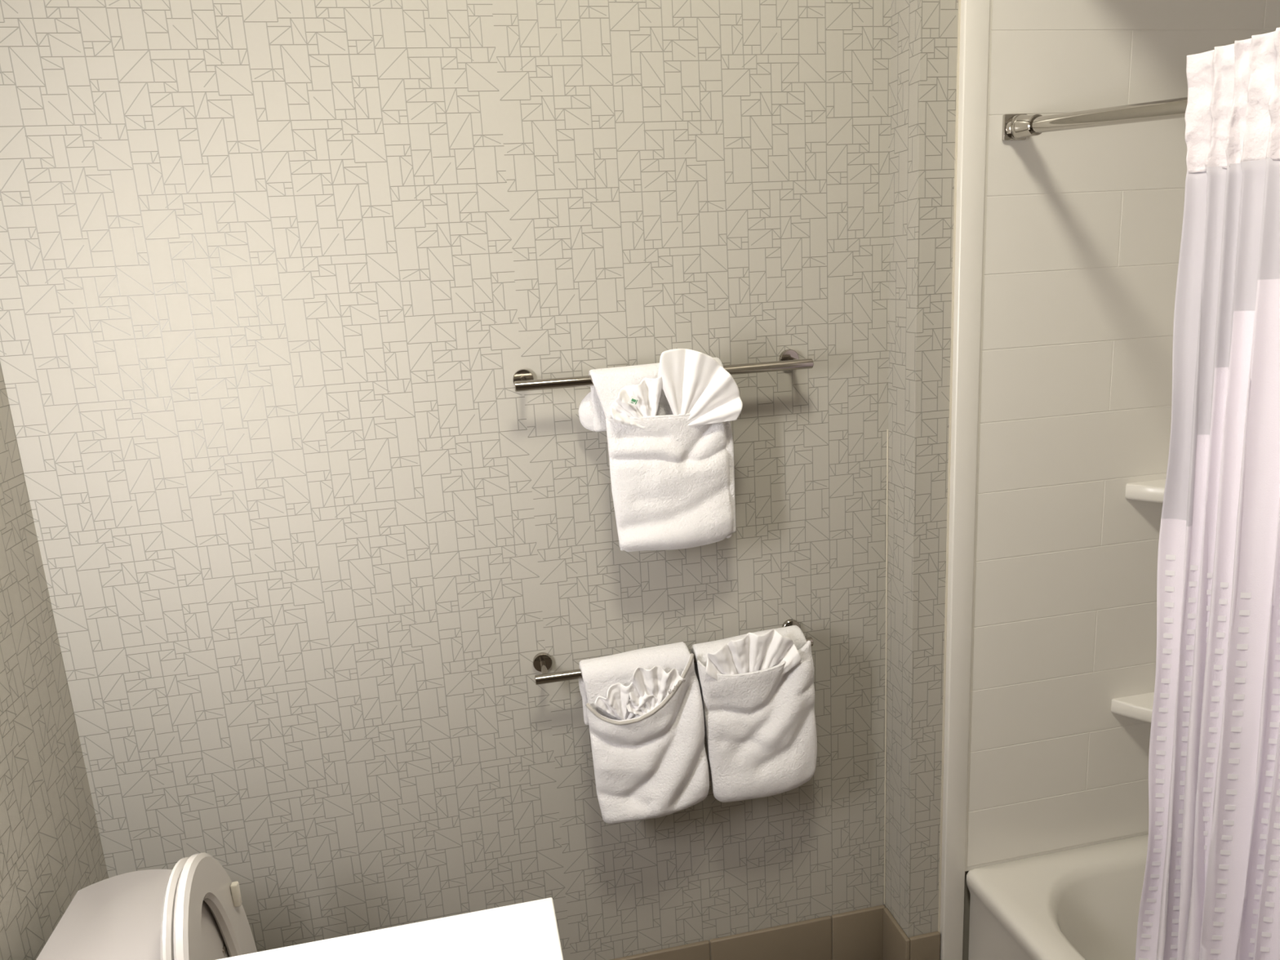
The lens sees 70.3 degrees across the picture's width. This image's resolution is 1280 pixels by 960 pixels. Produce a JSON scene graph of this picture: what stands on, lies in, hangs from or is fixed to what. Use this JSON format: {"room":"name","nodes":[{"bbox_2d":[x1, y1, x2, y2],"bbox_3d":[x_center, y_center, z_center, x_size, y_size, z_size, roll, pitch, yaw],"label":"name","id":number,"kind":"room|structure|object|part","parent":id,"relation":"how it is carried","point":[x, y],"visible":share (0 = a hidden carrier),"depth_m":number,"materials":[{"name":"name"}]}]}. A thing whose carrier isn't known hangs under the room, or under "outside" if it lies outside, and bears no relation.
{"room":"hotel bathroom","nodes":[
{"label":"hotel bathroom","id":0,"kind":"room"},
{"bbox_2d":[0,361,108,959],"bbox_3d":[-0.862,0.187,0.268,0.100,2.980,2.751,-6,13,-11],"label":"wall","id":1,"kind":"structure","parent":0,"point":[51,850],"depth_m":1.56,"materials":[{"name":"paper"}]},
{"bbox_2d":[0,0,890,959],"bbox_3d":[-0.347,-0.189,1.789,1.759,2.980,0.100,-6,13,-11],"label":"wall","id":2,"kind":"structure","parent":0,"point":[277,277],"depth_m":1.75,"materials":[{"name":"paper"}]},
{"bbox_2d":[512,349,813,391],"bbox_3d":[0.048,-0.213,1.775,0.587,0.040,0.080,-6,13,-11],"label":"towel bar","id":3,"kind":"object","parent":2,"relation":"attached to","point":[523,380],"visible":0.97,"depth_m":1.76,"materials":[{"name":"silver metal"}]},
{"bbox_3d":[-0.218,-0.185,1.726,0.012,0.017,0.057,-6,13,-11],"label":"post","id":4,"kind":"part","parent":3,"relation":"part of","materials":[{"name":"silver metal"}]},
{"bbox_2d":[578,357,735,551],"bbox_3d":[0.036,-0.045,1.768,0.297,0.367,0.096,-4,13,-6],"label":"hand towel","id":5,"kind":"object","parent":3,"relation":"hanging from","point":[673,482],"visible":0.88,"depth_m":1.75,"materials":[{"name":"white fabric"}]},
{"bbox_2d":[609,376,662,429],"bbox_3d":[-0.004,-0.139,1.692,0.105,0.104,0.027,-6,13,-11],"label":"washcloth","id":6,"kind":"object","parent":5,"relation":"in","point":[642,399],"visible":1,"depth_m":1.69,"materials":[{"name":"white fabric"}]},
{"bbox_2d":[657,348,742,426],"bbox_3d":[0.113,-0.174,1.708,0.161,0.150,0.029,-6,13,-11],"label":"washcloth","id":7,"kind":"object","parent":5,"relation":"in","point":[694,382],"visible":1,"depth_m":1.71,"materials":[{"name":"white fabric"}]},
{"bbox_3d":[0.312,-0.238,1.829,0.012,0.017,0.057,-6,13,-11],"label":"post","id":8,"kind":"part","parent":3,"relation":"part of","materials":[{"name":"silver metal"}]},
{"bbox_2d":[533,618,813,684],"bbox_3d":[0.071,0.358,1.904,0.588,0.040,0.080,-6,13,-11],"label":"towel bar","id":9,"kind":"object","parent":2,"relation":"attached to","point":[542,661],"visible":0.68,"depth_m":1.83,"materials":[{"name":"silver metal"}]},
{"bbox_3d":[-0.195,0.388,1.855,0.012,0.020,0.058,-6,13,-11],"label":"post","id":10,"kind":"part","parent":9,"relation":"part of","materials":[{"name":"silver metal"}]},
{"bbox_2d":[690,625,817,802],"bbox_3d":[0.243,0.497,1.919,0.256,0.359,0.111,-6,13,-11],"label":"hand towel","id":11,"kind":"object","parent":9,"relation":"hanging from","point":[760,726],"visible":0.91,"depth_m":1.88,"materials":[{"name":"white fabric"}]},
{"bbox_2d":[705,628,801,680],"bbox_3d":[0.229,0.380,1.853,0.204,0.148,0.027,-6,13,-11],"label":"washcloth","id":12,"kind":"object","parent":11,"relation":"in","point":[753,652],"visible":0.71,"depth_m":1.84,"materials":[{"name":"white fabric"}]},
{"bbox_2d":[610,904,885,959],"bbox_3d":[-0.211,1.188,2.058,1.657,0.165,0.012,-6,13,-11],"label":"baseboard","id":13,"kind":"structure","parent":2,"relation":"attached to","point":[855,935],"depth_m":2.16,"materials":[{"name":"brown tile"}]},
{"bbox_2d":[884,429,888,903],"bbox_3d":[0.560,0.458,2.071,0.003,1.164,0.003,-6,13,-11],"label":"trim","id":14,"kind":"structure","parent":2,"relation":"attached to","point":[886,540],"depth_m":2.06,"materials":[{"name":"beige"}]},
{"bbox_2d":[578,641,709,824],"bbox_3d":[0.011,0.524,1.877,0.249,0.362,0.120,-6,13,-11],"label":"hand towel","id":15,"kind":"object","parent":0,"point":[653,764],"visible":0.92,"depth_m":1.84,"materials":[{"name":"white fabric"}]},
{"bbox_2d":[595,682,657,719],"bbox_3d":[-0.013,0.445,1.821,0.156,0.092,0.024,-6,13,-11],"label":"washcloth","id":16,"kind":"object","parent":15,"relation":"in","point":[616,700],"visible":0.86,"depth_m":1.81,"materials":[{"name":"white fabric"}]},
{"bbox_2d":[626,665,685,715],"bbox_3d":[0.033,0.427,1.823,0.124,0.122,0.029,-6,13,-11],"label":"washcloth","id":17,"kind":"object","parent":15,"relation":"in","point":[655,682],"visible":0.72,"depth_m":1.82,"materials":[{"name":"white fabric"}]},
{"bbox_2d":[884,0,970,959],"bbox_3d":[1.003,-0.311,1.994,0.983,2.980,0.217,-6,13,-11],"label":"wall","id":18,"kind":"structure","parent":0,"point":[924,33],"depth_m":1.86,"materials":[{"name":"paper"}]},
{"bbox_2d":[882,907,940,959],"bbox_3d":[0.643,1.117,2.160,0.087,0.165,0.116,-6,13,-11],"label":"baseboard","id":19,"kind":"structure","parent":18,"relation":"attached to","point":[897,945],"depth_m":2.10,"materials":[{"name":"brown tile"}]},
{"bbox_3d":[0.520,1.556,0.864,2.760,0.100,2.950,-6,13,-11],"label":"floor","id":20,"kind":"structure","parent":0,"visible":0},
{"bbox_2d":[35,852,257,959],"bbox_3d":[-0.534,0.982,1.482,0.743,0.857,0.465,-6,13,-11],"label":"toilet","id":21,"kind":"object","parent":20,"relation":"on","point":[193,909],"visible":0.98,"depth_m":1.44,"materials":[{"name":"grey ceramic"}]},
{"bbox_3d":[-0.801,0.740,1.372,0.228,0.035,0.465,-6,13,-11],"label":"tank lid","id":22,"kind":"part","parent":21,"relation":"part of","materials":[{"name":"grey ceramic"}]},
{"bbox_3d":[-0.671,0.792,1.411,0.042,0.433,0.328,-6,13,-11],"label":"seat","id":23,"kind":"part","parent":21,"relation":"part of","materials":[{"name":"white plastic"}]},
{"bbox_3d":[-0.695,0.765,1.518,0.019,0.022,0.076,-6,13,-11],"label":"flush lever","id":24,"kind":"part","parent":21,"relation":"part of","materials":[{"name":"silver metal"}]},
{"bbox_2d":[966,834,1148,959],"bbox_3d":[1.267,1.163,1.439,0.736,0.321,1.534,-6,13,-11],"label":"bathtub","id":25,"kind":"object","parent":20,"relation":"on","point":[1082,903],"visible":0.57,"depth_m":2.03,"materials":[{"name":"white ceramic"}]},
{"bbox_2d":[937,0,1279,959],"bbox_3d":[1.197,0.200,1.226,0.820,2.305,1.544,-6,13,-11],"label":"shower surround","id":26,"kind":"object","parent":20,"relation":"on","point":[1066,243],"visible":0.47,"depth_m":1.87,"materials":[{"name":"white plastic"}]},
{"bbox_2d":[1001,97,1187,141],"bbox_3d":[0.894,-0.450,1.002,0.047,0.169,1.551,-6,13,-13],"label":"shower rod","id":27,"kind":"object","parent":26,"relation":"attached to","point":[1018,126],"visible":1,"depth_m":1.51,"materials":[{"name":"silver metal"}]},
{"bbox_2d":[1135,27,1279,959],"bbox_3d":[0.932,0.305,1.267,0.127,1.772,0.573,-6,13,-11],"label":"shower curtain","id":28,"kind":"object","parent":27,"relation":"hanging from","point":[1211,891],"visible":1,"depth_m":1.36,"materials":[{"name":"white fabric"}]},
{"bbox_2d":[1111,692,1154,723],"bbox_3d":[1.281,0.521,1.962,0.384,0.036,0.274,-6,13,-11],"label":"corner shelf","id":29,"kind":"object","parent":26,"relation":"attached to","point":[1135,705],"depth_m":2.04,"materials":[{"name":"white plastic"}]},
{"bbox_2d":[1124,479,1165,502],"bbox_3d":[1.254,0.035,1.851,0.384,0.036,0.274,-6,13,-11],"label":"corner shelf","id":30,"kind":"object","parent":26,"relation":"attached to","point":[1136,491],"depth_m":1.93,"materials":[{"name":"white plastic"}]},
{"bbox_3d":[-0.408,1.124,0.894,0.802,0.828,0.710,-6,13,-11],"label":"vanity cabinet","id":31,"kind":"object","parent":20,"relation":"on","visible":0},
{"bbox_2d":[217,897,563,959],"bbox_3d":[-0.442,0.704,0.804,0.822,0.031,0.766,-6,13,-11],"label":"countertop","id":32,"kind":"structure","parent":31,"relation":"on","point":[526,931],"depth_m":1.17,"materials":[{"name":"white stone"}]}
]}

